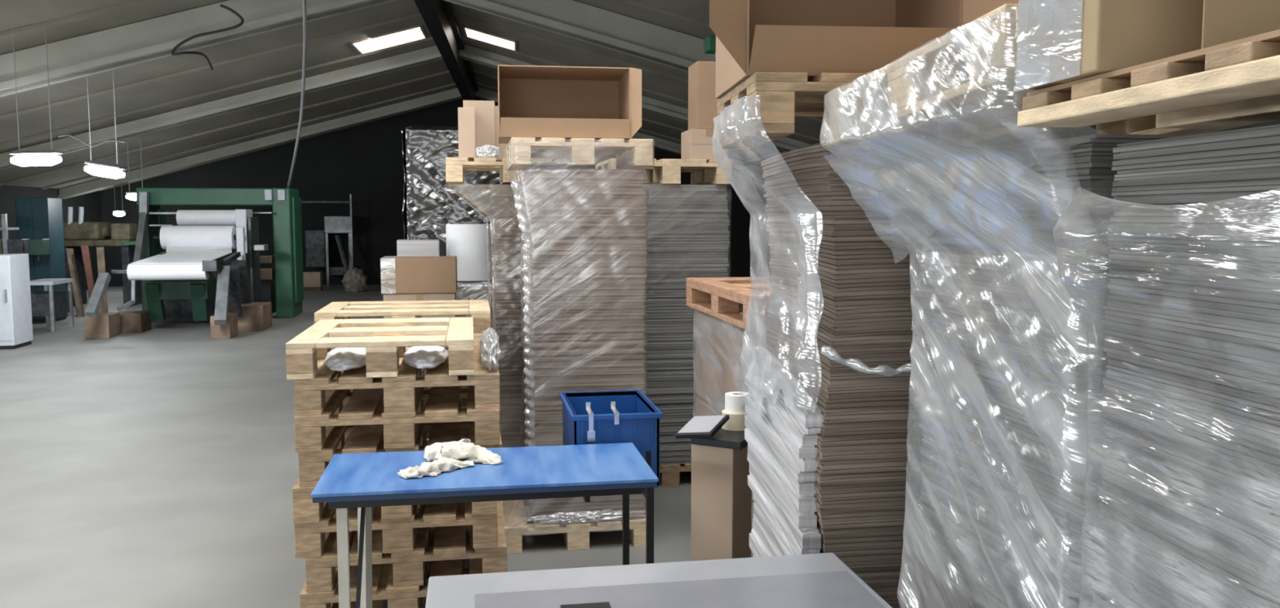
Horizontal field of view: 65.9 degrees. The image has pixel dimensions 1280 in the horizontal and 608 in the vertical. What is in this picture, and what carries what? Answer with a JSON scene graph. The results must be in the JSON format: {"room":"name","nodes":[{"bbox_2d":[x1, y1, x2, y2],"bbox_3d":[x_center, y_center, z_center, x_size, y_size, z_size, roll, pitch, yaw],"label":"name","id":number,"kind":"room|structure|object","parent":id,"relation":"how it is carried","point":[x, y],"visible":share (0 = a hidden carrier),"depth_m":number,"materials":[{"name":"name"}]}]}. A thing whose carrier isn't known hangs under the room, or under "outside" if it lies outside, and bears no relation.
{"room":"packaging warehouse","nodes":[
{"label":"packaging warehouse","id":0,"kind":"room"},
{"bbox_2d":[0,185,103,289],"bbox_3d":[-11.908,-0.239,8.851,0.150,2.504,33.500,-1,5,-7],"label":"wall","id":1,"kind":"structure","parent":0,"point":[91,202],"depth_m":23.24,"materials":[{"name":"grey paint"}]},
{"bbox_2d":[0,44,810,170],"bbox_3d":[-3.417,-3.424,18.235,19.000,2.776,0.360,-1,5,-7],"label":"roof beam","id":2,"kind":"structure","parent":1,"relation":"attached to","point":[431,54],"depth_m":17.75,"materials":[{"name":"metal"}]},
{"bbox_2d":[57,87,764,199],"bbox_3d":[-4.130,-3.946,24.169,19.000,2.776,0.360,-1,5,-7],"label":"roof beam","id":3,"kind":"structure","parent":1,"relation":"attached to","point":[277,139],"depth_m":23.57,"materials":[{"name":"metal"}]},
{"bbox_2d":[0,0,1029,143],"bbox_3d":[-2.704,-2.812,12.308,19.000,2.956,0.360,-1,5,-7],"label":"roof beam","id":4,"kind":"structure","parent":1,"relation":"attached to","point":[83,55],"depth_m":11.91,"materials":[{"name":"metal"}]},
{"bbox_2d":[1022,0,1028,4],"bbox_3d":[-1.991,-2.290,6.374,19.000,2.956,0.360,-1,5,-7],"label":"trim","id":5,"kind":"structure","parent":1,"relation":"attached to","point":[1025,2],"depth_m":6.99,"materials":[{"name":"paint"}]},
{"bbox_2d":[0,284,742,607],"bbox_3d":[-2.401,0.983,10.101,19.000,0.150,33.500,-1,5,-7],"label":"floor","id":6,"kind":"structure","parent":0,"point":[157,467],"depth_m":6.85,"materials":[{"name":"concrete"}]},
{"bbox_2d":[0,253,33,349],"bbox_3d":[-8.684,-0.043,13.607,0.291,1.280,0.635,-1,5,-10],"label":"cabinet","id":7,"kind":"object","parent":6,"relation":"on","point":[15,309],"visible":1,"depth_m":13.46,"materials":[{"name":"metal"}]},
{"bbox_2d":[0,213,49,255],"bbox_3d":[-10.207,-0.535,15.995,1.190,1.842,0.530,-1,5,-10],"label":"rack","id":8,"kind":"object","parent":6,"relation":"on","point":[36,246],"visible":0.73,"depth_m":15.81,"materials":[{"name":"metal"}]},
{"bbox_2d":[0,226,18,230],"bbox_3d":[-10.455,-1.212,15.898,0.629,0.040,0.520,-1,5,-10],"label":"shelf","id":9,"kind":"object","parent":8,"relation":"attached to","point":[2,228],"depth_m":15.90,"materials":[{"name":"metal"}]},
{"bbox_2d":[14,197,67,322],"bbox_3d":[-10.293,-0.762,16.985,0.509,2.120,0.640,-1,5,-10],"label":"tall cabinet","id":10,"kind":"object","parent":6,"relation":"on","point":[36,217],"visible":0.49,"depth_m":16.72,"materials":[{"name":"blue metal"}]},
{"bbox_2d":[30,278,74,332],"bbox_3d":[-9.398,0.013,15.724,0.431,0.797,0.800,-1,5,-10],"label":"bench","id":11,"kind":"object","parent":6,"relation":"on","point":[49,303],"visible":0.8,"depth_m":15.46,"materials":[{"name":"white paint"}]},
{"bbox_2d":[65,248,84,316],"bbox_3d":[-10.248,-0.390,17.916,0.521,1.226,0.120,5,7,44],"label":"leaning board","id":12,"kind":"object","parent":6,"relation":"on","point":[69,251],"visible":0.86,"depth_m":17.90,"materials":[{"name":"brown wood"}]},
{"bbox_2d":[80,245,99,312],"bbox_3d":[-9.996,-0.417,17.956,0.519,1.273,0.120,5,7,45],"label":"leaning board","id":13,"kind":"object","parent":6,"relation":"on","point":[84,249],"visible":0.64,"depth_m":17.98,"materials":[{"name":"brown wood"}]},
{"bbox_2d":[62,206,142,306],"bbox_3d":[-10.493,-0.980,20.172,2.232,1.996,1.030,-1,5,-10],"label":"workbench","id":14,"kind":"object","parent":6,"relation":"on","point":[76,234],"visible":0.73,"depth_m":19.69,"materials":[{"name":"wood"}]},
{"bbox_2d":[96,247,108,312],"bbox_3d":[-9.794,-0.407,17.992,0.120,1.247,0.460,-3,6,-32],"label":"leaning board","id":15,"kind":"object","parent":6,"relation":"on","point":[100,251],"visible":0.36,"depth_m":18.03,"materials":[{"name":"brown wood"}]},
{"bbox_2d":[84,187,303,339],"bbox_3d":[-7.250,-0.791,16.290,2.627,2.301,4.482,-1,5,-10],"label":"machine","id":16,"kind":"object","parent":6,"relation":"on","point":[175,286],"visible":1,"depth_m":16.26,"materials":[{"name":"green paint"}]},
{"bbox_2d":[259,255,274,263],"bbox_3d":[-6.663,-0.796,17.578,0.260,0.117,0.500,-1,5,-10],"label":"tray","id":17,"kind":"object","parent":16,"relation":"on","point":[263,259],"depth_m":17.35,"materials":[{"name":"brown cardboard"}]},
{"bbox_2d":[260,268,275,279],"bbox_3d":[-6.671,-0.536,17.599,0.259,0.176,0.500,-1,5,-10],"label":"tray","id":18,"kind":"object","parent":16,"relation":"on","point":[265,273],"depth_m":17.37,"materials":[{"name":"brown cardboard"}]},
{"bbox_2d":[302,271,322,291],"bbox_3d":[-8.005,-0.559,24.159,0.402,0.456,0.304,-1,5,-10],"label":"carton","id":19,"kind":"object","parent":6,"relation":"on","point":[313,281],"visible":0.93,"depth_m":24.02,"materials":[{"name":"cardboard"}]},
{"bbox_2d":[301,194,356,287],"bbox_3d":[-8.163,-1.628,25.473,1.665,2.389,1.846,-1,5,-10],"label":"machine","id":20,"kind":"object","parent":6,"relation":"on","point":[317,241],"visible":0.81,"depth_m":25.27,"materials":[{"name":"metal"}]},
{"bbox_2d":[324,215,355,233],"bbox_3d":[-7.822,-2.080,25.821,0.668,0.450,1.200,-1,5,-10],"label":"hood","id":21,"kind":"object","parent":20,"relation":"attached to","point":[332,224],"depth_m":25.24,"materials":[{"name":"metal"}]},
{"bbox_2d":[328,266,356,275],"bbox_3d":[-7.838,-0.895,26.024,0.668,0.200,1.000,-1,5,-10],"label":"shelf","id":22,"kind":"object","parent":20,"relation":"attached to","point":[333,270],"depth_m":25.53,"materials":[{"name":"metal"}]},
{"bbox_2d":[341,266,367,292],"bbox_3d":[-6.886,-0.595,23.815,0.595,0.586,0.637,-1,5,-10],"label":"sack","id":23,"kind":"object","parent":6,"relation":"on","point":[354,280],"visible":1,"depth_m":23.63,"materials":[{"name":"grey fabric"}]},
{"bbox_2d":[333,530,470,607],"bbox_3d":[-1.063,1.318,4.621,0.800,0.144,1.200,-1,5,-10],"label":"pallet","id":24,"kind":"object","parent":6,"relation":"on","point":[387,567],"visible":0.05,"depth_m":4.57,"materials":[{"name":"brown wood"}]},
{"bbox_2d":[299,524,482,607],"bbox_3d":[-1.065,1.175,4.607,0.800,0.144,1.200,-1,5,-10],"label":"pallet","id":25,"kind":"object","parent":24,"relation":"on","point":[410,597],"visible":0.18,"depth_m":4.03,"materials":[{"name":"brown wood"}]},
{"bbox_2d":[305,501,506,592],"bbox_3d":[-1.049,1.030,4.612,0.800,0.144,1.200,-1,5,-10],"label":"pallet","id":26,"kind":"object","parent":25,"relation":"on","point":[450,542],"visible":0.36,"depth_m":4.06,"materials":[{"name":"brown wood"}]},
{"bbox_2d":[293,502,497,558],"bbox_3d":[-1.079,0.887,4.589,0.800,0.144,1.200,-1,5,-9],"label":"pallet","id":27,"kind":"object","parent":26,"relation":"on","point":[311,540],"visible":0.37,"depth_m":4.01,"materials":[{"name":"brown wood"}]},
{"bbox_2d":[292,427,497,524],"bbox_3d":[-1.079,0.744,4.567,0.800,0.144,1.200,-1,5,-9],"label":"pallet","id":28,"kind":"object","parent":27,"relation":"on","point":[304,511],"visible":0.18,"depth_m":3.97,"materials":[{"name":"brown wood"}]},
{"bbox_2d":[297,397,502,487],"bbox_3d":[-1.064,0.599,4.572,0.800,0.144,1.200,-1,5,-10],"label":"pallet","id":29,"kind":"object","parent":28,"relation":"on","point":[349,439],"visible":0.17,"depth_m":4.11,"materials":[{"name":"brown wood"}]},
{"bbox_2d":[293,368,499,452],"bbox_3d":[-1.064,0.457,4.546,0.800,0.144,1.200,-1,5,-9],"label":"pallet","id":30,"kind":"object","parent":29,"relation":"on","point":[348,406],"visible":0.55,"depth_m":4.00,"materials":[{"name":"brown wood"}]},
{"bbox_2d":[293,338,500,416],"bbox_3d":[-1.070,0.312,4.543,0.800,0.144,1.200,-1,5,-10],"label":"pallet","id":31,"kind":"object","parent":30,"relation":"on","point":[313,397],"visible":0.48,"depth_m":3.97,"materials":[{"name":"brown wood"}]},
{"bbox_2d":[322,347,365,371],"bbox_3d":[-1.238,0.215,4.194,0.196,0.068,0.534,-1,5,-10],"label":"film wad","id":32,"kind":"object","parent":31,"relation":"on","point":[339,359],"visible":0.74,"depth_m":4.02,"materials":[{"name":"white plastic"}]},
{"bbox_2d":[285,316,474,379],"bbox_3d":[-1.106,0.181,4.379,0.725,0.144,0.920,-1,5,-10],"label":"pallet","id":33,"kind":"object","parent":31,"relation":"on","point":[387,340],"visible":0.97,"depth_m":3.98,"materials":[{"name":"brown wood"}]},
{"bbox_2d":[403,346,448,368],"bbox_3d":[-0.916,0.211,4.237,0.194,0.069,0.538,-1,5,-10],"label":"film wad","id":34,"kind":"object","parent":31,"relation":"on","point":[417,357],"visible":0.83,"depth_m":4.07,"materials":[{"name":"white plastic"}]},
{"bbox_2d":[479,327,502,371],"bbox_3d":[-0.667,0.180,4.396,0.100,0.139,0.780,-1,5,-10],"label":"bundle","id":35,"kind":"object","parent":31,"relation":"on","point":[490,351],"visible":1,"depth_m":4.17,"materials":[{"name":"plastic"}]},
{"bbox_2d":[400,125,499,256],"bbox_3d":[-1.625,-0.262,8.810,0.918,2.556,0.905,-1,5,-10],"label":"load","id":36,"kind":"object","parent":6,"relation":"on","point":[429,204],"visible":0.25,"depth_m":8.31,"materials":[{"name":"black plastic stretch film"}]},
{"bbox_2d":[456,280,493,439],"bbox_3d":[-1.393,0.437,8.159,0.462,1.278,0.460,-1,5,-10],"label":"bale","id":37,"kind":"object","parent":6,"relation":"on","point":[466,290],"visible":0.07,"depth_m":7.91,"materials":[{"name":"clear plastic stretch film"}]},
{"bbox_2d":[445,223,493,280],"bbox_3d":[-1.394,-0.430,8.082,0.375,0.459,0.375,-1,5,-10],"label":"paper roll","id":38,"kind":"object","parent":37,"relation":"on","point":[472,244],"visible":0.91,"depth_m":7.92,"materials":[{"name":"paper"}]},
{"bbox_2d":[311,442,657,607],"bbox_3d":[-0.557,1.005,3.863,1.209,0.900,1.100,-1,5,-10],"label":"work table","id":39,"kind":"object","parent":6,"relation":"on","point":[363,482],"visible":0.96,"depth_m":3.39,"materials":[{"name":"blue paint"}]},
{"bbox_2d":[397,457,474,479],"bbox_3d":[-0.716,0.565,3.472,0.126,0.041,0.281,4,6,39],"label":"rag","id":40,"kind":"object","parent":39,"relation":"on","point":[433,468],"visible":1,"depth_m":3.43,"materials":[{"name":"white fabric"}]},
{"bbox_2d":[423,438,503,465],"bbox_3d":[-0.648,0.538,3.619,0.293,0.069,0.186,-1,5,-10],"label":"rag","id":41,"kind":"object","parent":39,"relation":"on","point":[464,448],"visible":0.98,"depth_m":3.58,"materials":[{"name":"white fabric"}]},
{"bbox_2d":[490,184,527,506],"bbox_3d":[-0.825,0.233,6.420,0.851,1.991,0.830,-1,5,-10],"label":"load","id":42,"kind":"object","parent":6,"relation":"on","point":[508,250],"visible":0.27,"depth_m":6.10,"materials":[{"name":"clear plastic"}]},
{"bbox_2d":[445,157,559,186],"bbox_3d":[-0.826,-0.840,6.323,0.800,0.144,0.780,-1,5,-10],"label":"pallet","id":43,"kind":"object","parent":42,"relation":"on","point":[455,166],"visible":0.62,"depth_m":5.94,"materials":[{"name":"brown wood"}]},
{"bbox_2d":[457,106,475,159],"bbox_3d":[-1.048,-1.034,5.982,0.101,0.299,0.110,-1,5,-10],"label":"carton","id":44,"kind":"object","parent":43,"relation":"on","point":[466,116],"visible":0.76,"depth_m":5.93,"materials":[{"name":"cardboard"}]},
{"bbox_2d":[462,100,495,159],"bbox_3d":[-0.994,-1.073,6.110,0.191,0.355,0.110,-1,5,-10],"label":"carton","id":45,"kind":"object","parent":43,"relation":"on","point":[485,133],"visible":0.51,"depth_m":6.06,"materials":[{"name":"cardboard"}]},
{"bbox_2d":[474,144,502,156],"bbox_3d":[-0.912,-0.921,5.924,0.165,0.076,0.046,-1,5,-10],"label":"bundle","id":46,"kind":"object","parent":43,"relation":"on","point":[486,150],"visible":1,"depth_m":5.91,"materials":[{"name":"white plastic"}]},
{"bbox_2d":[494,106,507,161],"bbox_3d":[-0.867,-1.080,6.274,0.205,0.339,0.110,-1,5,-10],"label":"carton","id":47,"kind":"object","parent":43,"relation":"on","point":[503,147],"visible":0.02,"depth_m":6.22,"materials":[{"name":"cardboard"}]},
{"bbox_2d":[501,137,653,554],"bbox_3d":[-0.388,0.195,5.624,0.850,2.206,0.833,-1,5,-10],"label":"load","id":48,"kind":"object","parent":6,"relation":"on","point":[584,286],"visible":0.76,"depth_m":5.30,"materials":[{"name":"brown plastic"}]},
{"bbox_2d":[497,64,641,143],"bbox_3d":[-0.403,-1.094,5.463,0.755,0.375,0.545,-1,5,-8],"label":"carton","id":49,"kind":"object","parent":48,"relation":"on","point":[539,102],"visible":0.9,"depth_m":5.58,"materials":[{"name":"cardboard"}]},
{"bbox_2d":[425,552,892,607],"bbox_3d":[0.094,1.138,1.730,0.939,1.009,1.170,-1,5,-10],"label":"table","id":50,"kind":"object","parent":6,"relation":"on","point":[817,580],"visible":1,"depth_m":2.11,"materials":[{"name":"metal"}]},
{"bbox_2d":[642,184,729,487],"bbox_3d":[0.140,0.189,6.863,0.837,2.001,0.797,-1,5,-10],"label":"load","id":51,"kind":"object","parent":6,"relation":"on","point":[686,235],"visible":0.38,"depth_m":6.50,"materials":[{"name":"grey cardboard"}]},
{"bbox_2d":[595,158,731,185],"bbox_3d":[0.140,-0.892,6.769,0.800,0.160,0.780,-1,5,-10],"label":"pallet","id":52,"kind":"object","parent":51,"relation":"on","point":[663,171],"visible":0.73,"depth_m":6.44,"materials":[{"name":"brown wood"}]},
{"bbox_2d":[680,128,728,160],"bbox_3d":[0.432,-1.065,6.651,0.254,0.202,0.302,-1,5,-10],"label":"carton","id":53,"kind":"object","parent":52,"relation":"on","point":[696,144],"visible":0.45,"depth_m":6.50,"materials":[{"name":"cardboard"}]},
{"bbox_2d":[688,61,719,129],"bbox_3d":[0.484,-1.387,6.641,0.268,0.440,0.280,-1,5,-10],"label":"carton","id":54,"kind":"object","parent":53,"relation":"on","point":[702,102],"visible":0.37,"depth_m":6.50,"materials":[{"name":"cardboard"}]},
{"bbox_2d":[690,444,751,561],"bbox_3d":[0.310,0.986,3.765,0.170,0.955,0.190,3,6,28],"label":"carton","id":55,"kind":"object","parent":6,"relation":"on","point":[722,495],"visible":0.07,"depth_m":3.67,"materials":[{"name":"cardboard"}]},
{"bbox_2d":[675,414,747,449],"bbox_3d":[0.291,0.465,3.668,0.251,0.097,0.234,3,6,28],"label":"terminal","id":56,"kind":"object","parent":55,"relation":"on","point":[702,430],"visible":0.91,"depth_m":3.62,"materials":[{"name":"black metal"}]},
{"bbox_2d":[721,409,746,431],"bbox_3d":[0.368,0.441,3.768,0.112,0.064,0.112,-1,5,-10],"label":"tape roll","id":57,"kind":"object","parent":56,"relation":"on","point":[735,422],"visible":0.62,"depth_m":3.72,"materials":[{"name":"beige"}]},
{"bbox_2d":[724,391,748,413],"bbox_3d":[0.374,0.376,3.765,0.100,0.066,0.100,-1,5,-10],"label":"tape roll","id":58,"kind":"object","parent":57,"relation":"on","point":[734,401],"visible":0.82,"depth_m":3.72,"materials":[{"name":"white"}]},
{"bbox_2d":[693,309,754,557],"bbox_3d":[0.734,0.724,4.630,0.778,1.325,1.179,-1,5,-10],"label":"pile","id":59,"kind":"object","parent":6,"relation":"on","point":[718,368],"visible":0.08,"depth_m":4.65,"materials":[{"name":"plastic"}]},
{"bbox_2d":[686,276,772,329],"bbox_3d":[0.734,-0.018,4.574,0.800,0.144,1.200,-1,5,-10],"label":"pallet","id":60,"kind":"object","parent":59,"relation":"on","point":[726,293],"visible":0.26,"depth_m":4.47,"materials":[{"name":"brown wood"}]},
{"bbox_2d":[712,96,1019,607],"bbox_3d":[0.661,0.486,2.973,0.896,2.090,0.920,0,5,-5],"label":"load","id":61,"kind":"object","parent":6,"relation":"on","point":[830,410],"visible":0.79,"depth_m":2.59,"materials":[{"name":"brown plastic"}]},
{"bbox_2d":[716,71,941,149],"bbox_3d":[0.660,-0.529,2.780,0.800,0.150,0.600,0,5,-5],"label":"pallet","id":62,"kind":"object","parent":61,"relation":"on","point":[781,96],"visible":0.23,"depth_m":2.46,"materials":[{"name":"brown wood"}]},
{"bbox_2d":[709,0,1022,98],"bbox_3d":[0.533,-0.910,2.703,0.784,0.620,0.605,0,5,-5],"label":"carton","id":63,"kind":"object","parent":62,"relation":"on","point":[814,37],"visible":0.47,"depth_m":2.51,"materials":[{"name":"cardboard"}]},
{"bbox_2d":[819,3,1255,607],"bbox_3d":[0.928,0.542,2.117,0.887,2.129,0.852,-1,5,-10],"label":"load","id":64,"kind":"object","parent":6,"relation":"on","point":[1004,363],"visible":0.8,"depth_m":1.92,"materials":[{"name":"clear plastic"}]},
{"bbox_2d":[1053,124,1279,607],"bbox_3d":[1.078,0.729,1.322,0.891,1.896,0.735,-1,5,-6],"label":"load","id":65,"kind":"object","parent":6,"relation":"on","point":[1185,513],"visible":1,"depth_m":1.27,"materials":[{"name":"clear plastic"}]},
{"bbox_2d":[1017,29,1279,128],"bbox_3d":[1.023,-0.272,1.185,0.790,0.053,0.800,-1,5,-6],"label":"pallet","id":66,"kind":"object","parent":65,"relation":"on","point":[1237,82],"visible":1,"depth_m":1.25,"materials":[{"name":"brown wood"}]},
{"bbox_2d":[1015,0,1203,91],"bbox_3d":[0.764,-0.597,1.417,0.342,0.552,0.217,-1,5,-6],"label":"carton","id":67,"kind":"object","parent":66,"relation":"on","point":[1068,41],"visible":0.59,"depth_m":1.32,"materials":[{"name":"cardboard"}]},
{"bbox_2d":[1201,0,1279,48],"bbox_3d":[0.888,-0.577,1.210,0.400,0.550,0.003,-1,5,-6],"label":"carton","id":68,"kind":"object","parent":66,"relation":"on","point":[1224,21],"visible":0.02,"depth_m":1.21,"materials":[{"name":"cardboard"}]},
{"bbox_3d":[-1.297,1.230,5.619,0.901,0.144,0.680,-1,5,-10],"label":"pallet","id":69,"kind":"object","parent":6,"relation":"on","visible":0},
{"bbox_3d":[-1.297,1.087,5.607,0.901,0.144,0.680,-1,5,-10],"label":"pallet","id":70,"kind":"object","parent":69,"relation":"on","visible":0},
{"bbox_3d":[-1.297,0.943,5.594,0.901,0.144,0.680,-1,5,-10],"label":"pallet","id":71,"kind":"object","parent":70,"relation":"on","visible":0},
{"bbox_2d":[426,434,466,445],"bbox_3d":[-1.297,0.799,5.582,0.900,0.144,0.680,-1,5,-10],"label":"pallet","id":72,"kind":"object","parent":71,"relation":"on","point":[462,435],"visible":0.02,"depth_m":5.53,"materials":[{"name":"brown wood"}]},
{"bbox_2d":[461,397,466,411],"bbox_3d":[-1.297,0.656,5.569,0.900,0.144,0.680,-1,5,-10],"label":"pallet","id":73,"kind":"object","parent":72,"relation":"on","point":[463,408],"visible":0.02,"depth_m":5.55,"materials":[{"name":"brown wood"}]},
{"bbox_2d":[428,386,467,390],"bbox_3d":[-1.297,0.512,5.556,0.900,0.144,0.680,-1,5,-10],"label":"pallet","id":74,"kind":"object","parent":73,"relation":"on","point":[462,387],"visible":0.02,"depth_m":5.39,"materials":[{"name":"brown wood"}]},
{"bbox_3d":[-1.297,0.369,5.544,0.901,0.144,0.680,-1,5,-10],"label":"pallet","id":75,"kind":"object","parent":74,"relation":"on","visible":0},
{"bbox_2d":[353,325,481,339],"bbox_3d":[-1.297,0.225,5.531,0.900,0.144,0.680,-1,5,-10],"label":"pallet","id":76,"kind":"object","parent":75,"relation":"on","point":[474,338],"visible":0.02,"depth_m":5.42,"materials":[{"name":"brown wood"}]},
{"bbox_2d":[314,299,490,337],"bbox_3d":[-1.297,0.082,5.518,0.900,0.144,0.680,-1,5,-10],"label":"pallet","id":77,"kind":"object","parent":76,"relation":"on","point":[479,309],"visible":0.59,"depth_m":5.28,"materials":[{"name":"brown wood"}]},
{"bbox_3d":[-1.643,0.931,7.489,0.514,0.411,0.382,-1,5,-10],"label":"carton","id":78,"kind":"object","parent":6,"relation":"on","visible":0},
{"bbox_3d":[-1.643,0.521,7.453,0.514,0.411,0.382,-1,5,-10],"label":"carton","id":79,"kind":"object","parent":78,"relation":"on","visible":0},
{"bbox_2d":[382,293,456,319],"bbox_3d":[-1.643,0.111,7.417,0.514,0.411,0.382,-1,5,-10],"label":"carton","id":80,"kind":"object","parent":79,"relation":"on","point":[415,296],"visible":0.27,"depth_m":7.22,"materials":[{"name":"cardboard"}]},
{"bbox_2d":[380,256,457,293],"bbox_3d":[-1.644,-0.223,7.387,0.537,0.258,0.406,-1,5,-10],"label":"carton","id":81,"kind":"object","parent":80,"relation":"on","point":[399,274],"visible":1,"depth_m":7.20,"materials":[{"name":"cardboard"}]},
{"bbox_3d":[-1.762,0.596,7.949,0.322,0.999,0.180,-1,5,-10],"label":"carton","id":82,"kind":"object","parent":6,"relation":"on","visible":0},
{"bbox_2d":[396,239,439,256],"bbox_3d":[-1.762,-0.207,7.878,0.322,0.611,0.180,-1,5,-10],"label":"carton","id":83,"kind":"object","parent":82,"relation":"on","point":[411,247],"visible":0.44,"depth_m":7.77,"materials":[{"name":"white cardboard"}]},
{"bbox_2d":[100,98,773,286],"bbox_3d":[-4.401,-3.046,26.516,19.000,5.000,0.150,-1,5,-7],"label":"wall","id":84,"kind":"structure","parent":0,"point":[365,162],"depth_m":26.02,"materials":[{"name":"black paint"}]},
{"bbox_2d":[413,0,482,100],"bbox_3d":[-2.401,-3.773,9.682,0.400,0.400,33.500,-1,5,-7],"label":"trim","id":85,"kind":"structure","parent":84,"relation":"attached to","point":[438,16],"depth_m":15.99,"materials":[{"name":"black metal"}]},
{"bbox_2d":[735,142,820,165],"bbox_3d":[4.152,-2.260,10.603,0.060,0.060,33.500,-1,5,-7],"label":"trim","id":86,"kind":"structure","parent":84,"relation":"attached to","point":[817,144],"depth_m":22.00,"materials":[{"name":"paint"}]},
{"bbox_2d":[559,390,662,488],"bbox_3d":[-0.136,0.573,4.233,0.371,0.310,0.548,-1,5,-10],"label":"plastic bin","id":87,"kind":"object","parent":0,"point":[639,418],"visible":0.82,"depth_m":4.00,"materials":[{"name":"blue plastic"}]},
{"bbox_2d":[586,402,595,442],"bbox_3d":[-0.203,0.475,3.979,0.032,0.140,0.106,-1,5,-10],"label":"hook","id":88,"kind":"object","parent":87,"relation":"hanging from","point":[591,433],"visible":1,"depth_m":3.93,"materials":[{"name":"silver metal"}]},
{"bbox_2d":[610,401,619,424],"bbox_3d":[-0.101,0.441,3.995,0.020,0.075,0.103,-1,5,-10],"label":"hook","id":89,"kind":"object","parent":87,"relation":"hanging from","point":[616,415],"visible":1,"depth_m":3.95,"materials":[{"name":"silver metal"}]},
{"bbox_2d":[0,0,1279,191],"bbox_3d":[-2.401,-2.828,9.765,19.012,2.677,33.500,-1,5,-7],"label":"ceiling","id":90,"kind":"structure","parent":0,"point":[149,88],"depth_m":15.99,"materials":[{"name":"grey metal"}]},
{"bbox_2d":[8,26,62,166],"bbox_3d":[-6.685,-2.284,10.874,0.502,1.524,0.240,-1,5,-10],"label":"pendant lamp","id":91,"kind":"object","parent":90,"relation":"hanging from","point":[43,157],"visible":1,"depth_m":10.88,"materials":[{"name":"white plastic"}]},
{"bbox_2d":[57,134,125,146],"bbox_3d":[-6.572,-1.956,11.839,0.746,0.140,0.018,-1,5,-10],"label":"cable","id":92,"kind":"object","parent":90,"relation":"hanging from","point":[63,135],"visible":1,"depth_m":11.84,"materials":[{"name":"grey plastic"}]},
{"bbox_2d":[84,69,126,178],"bbox_3d":[-6.745,-2.393,12.382,0.463,1.635,0.240,-1,5,-10],"label":"pendant lamp","id":93,"kind":"object","parent":90,"relation":"hanging from","point":[95,169],"visible":0.98,"depth_m":12.39,"materials":[{"name":"white plastic"}]},
{"bbox_2d":[112,177,124,216],"bbox_3d":[-12.223,-2.544,23.141,0.240,0.989,0.240,-1,5,-10],"label":"pendant lamp","id":94,"kind":"object","parent":90,"relation":"hanging from","point":[118,212],"visible":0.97,"depth_m":23.13,"materials":[{"name":"white"}]},
{"bbox_2d":[124,135,142,199],"bbox_3d":[-9.233,-2.563,18.051,0.340,1.328,0.240,-1,5,-10],"label":"pendant lamp","id":95,"kind":"object","parent":90,"relation":"hanging from","point":[132,196],"visible":0.57,"depth_m":18.04,"materials":[{"name":"white"}]},
{"bbox_2d":[170,4,244,70],"bbox_3d":[-5.148,-3.234,12.013,0.825,0.644,0.923,-1,5,-10],"label":"cable","id":96,"kind":"object","parent":90,"relation":"hanging from","point":[233,11],"visible":1,"depth_m":11.59,"materials":[{"name":"grey plastic"}]},
{"bbox_2d":[287,0,306,187],"bbox_3d":[-5.021,-2.985,14.461,0.126,2.374,6.764,-2,5,-21],"label":"hanging cable","id":97,"kind":"object","parent":90,"relation":"hanging from","point":[304,2],"visible":1,"depth_m":13.34,"materials":[{"name":"grey plastic"}]},
{"bbox_2d":[350,24,426,54],"bbox_3d":[-4.163,-4.483,16.460,1.120,0.490,1.050,-1,5,-7],"label":"window","id":98,"kind":"structure","parent":90,"relation":"attached to","point":[367,45],"depth_m":16.93,"materials":[{"name":"beige glass"}]},
{"bbox_2d":[462,25,516,51],"bbox_3d":[-2.523,-4.563,16.675,0.870,0.423,0.900,-1,5,-7],"label":"window","id":99,"kind":"structure","parent":90,"relation":"attached to","point":[474,33],"depth_m":17.07,"materials":[{"name":"beige glass"}]},
{"bbox_2d":[703,35,715,57],"bbox_3d":[0.746,-2.807,9.545,0.220,0.835,0.220,-1,5,-10],"label":"heater","id":100,"kind":"object","parent":90,"relation":"hanging from","point":[709,42],"visible":0.33,"depth_m":9.48,"materials":[{"name":"green paint"}]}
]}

